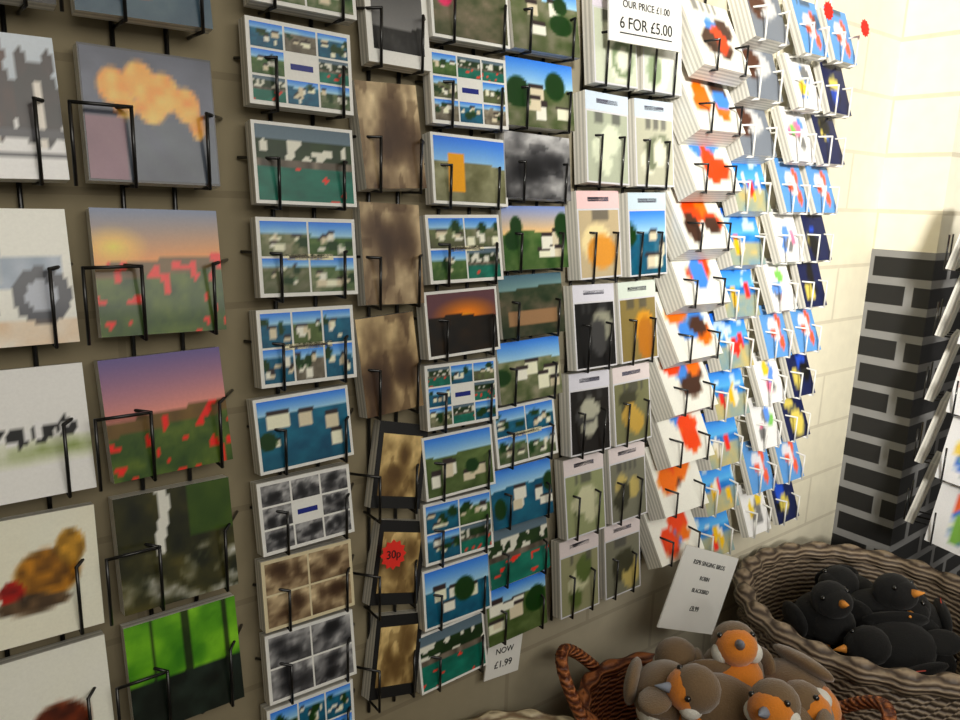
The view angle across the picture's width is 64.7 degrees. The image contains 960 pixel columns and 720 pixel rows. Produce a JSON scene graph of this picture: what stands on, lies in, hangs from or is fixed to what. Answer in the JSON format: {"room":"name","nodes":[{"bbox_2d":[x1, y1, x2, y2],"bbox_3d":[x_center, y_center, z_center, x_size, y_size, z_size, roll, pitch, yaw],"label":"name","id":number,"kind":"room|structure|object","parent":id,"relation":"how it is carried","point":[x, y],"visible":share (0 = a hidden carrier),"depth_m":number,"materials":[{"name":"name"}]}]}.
{"room":"gift shop","nodes":[
{"label":"gift shop","id":0,"kind":"room"},
{"bbox_2d":[0,0,906,719],"bbox_3d":[-0.461,-0.118,1.036,3.750,2.700,0.200,-8,16,-37],"label":"wall","id":1,"kind":"structure","parent":0,"point":[625,626],"depth_m":1.19,"materials":[{"name":"beige paint"}]},
{"bbox_2d":[0,0,113,719],"bbox_3d":[-0.525,-0.045,0.835,0.155,1.194,0.057,-8,16,-37],"label":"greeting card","id":2,"kind":"object","parent":1,"relation":"attached to","point":[50,581],"visible":1,"depth_m":0.87,"materials":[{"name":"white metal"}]},
{"bbox_2d":[59,0,244,719],"bbox_3d":[-0.391,-0.063,0.937,0.186,1.194,0.057,-8,16,-37],"label":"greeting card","id":3,"kind":"object","parent":1,"relation":"attached to","point":[146,118],"visible":1,"depth_m":0.94,"materials":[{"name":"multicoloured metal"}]},
{"bbox_2d":[233,0,357,719],"bbox_3d":[-0.243,-0.005,1.072,0.169,1.351,0.052,-8,16,-37],"label":"postcard rack","id":4,"kind":"object","parent":1,"relation":"attached to","point":[305,594],"visible":1,"depth_m":1.05,"materials":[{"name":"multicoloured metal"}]},
{"bbox_2d":[349,0,430,712],"bbox_3d":[-0.133,-0.118,1.139,0.145,1.471,0.060,-8,16,-37],"label":"postcard rack","id":5,"kind":"object","parent":1,"relation":"attached to","point":[388,143],"visible":0.98,"depth_m":1.13,"materials":[{"name":"brown paper"}]},
{"bbox_2d":[380,540,405,569],"bbox_3d":[-0.136,0.305,1.188,0.048,0.047,0.009,-9,16,-40],"label":"price sticker","id":6,"kind":"object","parent":5,"relation":"attached to","point":[393,553],"visible":1,"depth_m":1.19,"materials":[{"name":"red paper"}]},
{"bbox_2d":[413,0,509,694],"bbox_3d":[-0.028,-0.046,1.234,0.168,1.321,0.052,-8,16,-37],"label":"postcard rack","id":7,"kind":"object","parent":1,"relation":"attached to","point":[464,91],"visible":1,"depth_m":1.22,"materials":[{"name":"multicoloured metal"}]},
{"bbox_2d":[483,0,579,647],"bbox_3d":[0.081,-0.082,1.314,0.153,1.289,0.054,-8,16,-37],"label":"postcard rack","id":8,"kind":"object","parent":1,"relation":"attached to","point":[539,94],"visible":0.98,"depth_m":1.30,"materials":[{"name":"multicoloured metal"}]},
{"bbox_2d":[483,633,522,681],"bbox_3d":[0.045,0.566,1.448,0.093,0.088,0.004,-8,16,-37],"label":"price sign","id":9,"kind":"object","parent":8,"relation":"attached to","point":[502,659],"visible":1,"depth_m":1.45,"materials":[{"name":"white paper"}]},
{"bbox_2d":[550,0,681,620],"bbox_3d":[0.254,-0.112,1.437,0.242,1.305,0.062,-8,16,-37],"label":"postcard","id":10,"kind":"object","parent":1,"relation":"attached to","point":[619,141],"visible":0.94,"depth_m":1.42,"materials":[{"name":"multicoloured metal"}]},
{"bbox_2d":[608,0,680,52],"bbox_3d":[0.280,-0.613,1.277,0.189,0.165,0.014,-8,16,-37],"label":"price sign","id":11,"kind":"object","parent":10,"relation":"attached to","point":[656,24],"visible":1,"depth_m":1.28,"materials":[{"name":"white paper"}]},
{"bbox_2d":[640,0,751,569],"bbox_3d":[0.421,-0.182,1.544,0.158,1.294,0.127,-8,16,-37],"label":"rack","id":12,"kind":"object","parent":1,"relation":"attached to","point":[706,120],"visible":0.91,"depth_m":1.51,"materials":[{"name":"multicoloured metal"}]},
{"bbox_2d":[690,0,790,554],"bbox_3d":[0.548,-0.202,1.646,0.129,1.399,0.096,-8,16,-37],"label":"rack","id":13,"kind":"object","parent":1,"relation":"attached to","point":[759,24],"visible":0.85,"depth_m":1.62,"materials":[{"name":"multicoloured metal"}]},
{"bbox_2d":[727,0,859,538],"bbox_3d":[0.735,-0.229,1.780,0.236,1.379,0.082,-8,16,-37],"label":"rack","id":14,"kind":"object","parent":1,"relation":"attached to","point":[795,234],"visible":0.98,"depth_m":1.75,"materials":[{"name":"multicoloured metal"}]},
{"bbox_2d":[823,1,833,19],"bbox_3d":[0.724,-0.725,1.574,0.040,0.040,0.008,-7,15,-35],"label":"price sticker","id":15,"kind":"object","parent":14,"relation":"attached to","point":[828,11],"visible":1,"depth_m":1.57,"materials":[{"name":"red paper"}]},
{"bbox_2d":[861,19,869,36],"bbox_3d":[0.850,-0.732,1.673,0.040,0.040,0.008,-7,15,-35],"label":"price sticker","id":16,"kind":"object","parent":14,"relation":"attached to","point":[865,29],"visible":1,"depth_m":1.67,"materials":[{"name":"red paper"}]},
{"bbox_2d":[831,0,959,575],"bbox_3d":[1.524,-0.364,2.453,1.150,2.700,0.365,-8,16,-37],"label":"wall","id":17,"kind":"structure","parent":0,"point":[919,202],"depth_m":2.05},
{"bbox_3d":[1.177,1.537,0.141,4.900,0.050,4.200,-8,16,-37],"label":"floor","id":18,"kind":"structure","parent":0,"visible":0},
{"bbox_2d":[463,708,574,719],"bbox_3d":[0.071,0.956,1.301,0.420,0.519,0.419,-8,16,-37],"label":"wicker basket","id":19,"kind":"object","parent":18,"relation":"on","point":[527,713],"visible":1,"depth_m":1.43,"materials":[{"name":"beige wicker"}]},
{"bbox_2d":[555,643,896,719],"bbox_3d":[0.431,0.883,1.471,0.454,0.611,0.518,-8,16,-37],"label":"wicker basket","id":20,"kind":"object","parent":18,"relation":"on","point":[599,695],"visible":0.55,"depth_m":1.52,"materials":[{"name":"brown wicker"}]},
{"bbox_2d":[623,636,694,719],"bbox_3d":[0.340,0.609,1.389,0.186,0.134,0.223,-1,13,-11],"label":"toy","id":21,"kind":"object","parent":20,"relation":"in","point":[651,702],"visible":0.63,"depth_m":1.34,"materials":[{"name":"brown fabric"}]},
{"bbox_2d":[657,545,738,634],"bbox_3d":[0.476,0.501,1.643,0.274,0.254,0.004,-8,16,-37],"label":"information sign","id":22,"kind":"object","parent":20,"relation":"in","point":[699,587],"visible":1,"depth_m":1.64,"materials":[{"name":"white paper"}]},
{"bbox_2d":[654,659,751,719],"bbox_3d":[0.432,0.605,1.334,0.180,0.163,0.211,11,16,37],"label":"toy","id":23,"kind":"object","parent":20,"relation":"in","point":[700,689],"visible":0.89,"depth_m":1.29,"materials":[{"name":"brown fabric"}]},
{"bbox_2d":[694,621,775,686],"bbox_3d":[0.478,0.573,1.439,0.172,0.204,0.164,-9,16,-40],"label":"toy","id":24,"kind":"object","parent":20,"relation":"in","point":[733,643],"visible":0.66,"depth_m":1.36,"materials":[{"name":"orange fabric"}]},
{"bbox_2d":[743,678,834,719],"bbox_3d":[0.528,0.608,1.305,0.195,0.175,0.177,1,12,-5],"label":"toy","id":25,"kind":"object","parent":20,"relation":"in","point":[768,698],"visible":0.94,"depth_m":1.23,"materials":[{"name":"brown fabric"}]},
{"bbox_2d":[764,644,841,719],"bbox_3d":[0.558,0.607,1.381,0.191,0.148,0.211,10,15,34],"label":"toy","id":26,"kind":"object","parent":20,"relation":"in","point":[807,676],"visible":0.56,"depth_m":1.34,"materials":[{"name":"brown fabric"}]},
{"bbox_2d":[732,541,959,719],"bbox_3d":[0.893,0.833,1.794,0.620,0.599,0.620,-8,16,-37],"label":"wicker basket","id":27,"kind":"object","parent":18,"relation":"on","point":[763,581],"visible":0.58,"depth_m":1.75,"materials":[{"name":"brown wicker"}]},
{"bbox_2d":[803,635,820,641],"bbox_3d":[0.796,0.707,1.692,0.134,0.138,0.251,-8,16,-37],"label":"toy","id":28,"kind":"object","parent":27,"relation":"in","point":[806,636],"visible":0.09,"depth_m":1.72,"materials":[{"name":"black fabric"}]},
{"bbox_2d":[782,580,855,647],"bbox_3d":[0.784,0.570,1.751,0.178,0.180,0.180,13,17,43],"label":"toy","id":29,"kind":"object","parent":27,"relation":"in","point":[824,614],"visible":0.87,"depth_m":1.67,"materials":[{"name":"black fabric"}]},
{"bbox_2d":[831,644,846,655],"bbox_3d":[0.893,0.695,1.763,0.251,0.138,0.134,-2,13,-18],"label":"toy","id":30,"kind":"object","parent":27,"relation":"in","point":[832,646],"visible":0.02,"depth_m":1.72,"materials":[{"name":"fabric"}]},
{"bbox_2d":[850,573,924,626],"bbox_3d":[0.898,0.558,1.741,0.173,0.187,0.174,5,13,16],"label":"toy","id":31,"kind":"object","parent":30,"relation":"on","point":[889,591],"visible":0.47,"depth_m":1.67,"materials":[{"name":"black fabric"}]},
{"bbox_2d":[833,611,959,674],"bbox_3d":[0.900,0.625,1.628,0.230,0.149,0.176,-8,16,-38],"label":"toy","id":32,"kind":"object","parent":27,"relation":"in","point":[895,639],"visible":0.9,"depth_m":1.60,"materials":[{"name":"black fabric"}]},
{"bbox_2d":[904,595,952,631],"bbox_3d":[1.000,0.587,1.753,0.206,0.166,0.178,-1,13,-15],"label":"toy","id":33,"kind":"object","parent":27,"relation":"in","point":[939,616],"visible":0.33,"depth_m":1.68,"materials":[{"name":"black fabric"}]},
{"bbox_2d":[935,655,957,672],"bbox_3d":[0.977,0.717,1.671,0.251,0.138,0.134,-8,16,-37],"label":"toy","id":34,"kind":"object","parent":27,"relation":"in","point":[951,661],"visible":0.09,"depth_m":1.67,"materials":[{"name":"black fabric"}]},
{"bbox_3d":[0.817,0.671,1.857,0.251,0.138,0.133,-8,16,-37],"label":"toy","id":35,"kind":"object","parent":27,"relation":"in","visible":0},
{"bbox_2d":[814,564,872,593],"bbox_3d":[0.909,0.565,1.844,0.178,0.164,0.216,6,13,20],"label":"toy","id":36,"kind":"object","parent":35,"relation":"on","point":[847,576],"visible":0.34,"depth_m":1.79,"materials":[{"name":"black fabric"}]},
{"bbox_2d":[903,233,959,555],"bbox_3d":[1.292,0.352,1.833,0.450,1.551,0.449,-8,16,-37],"label":"rack","id":37,"kind":"object","parent":18,"relation":"on","point":[943,531],"visible":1,"depth_m":1.80,"materials":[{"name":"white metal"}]}
]}

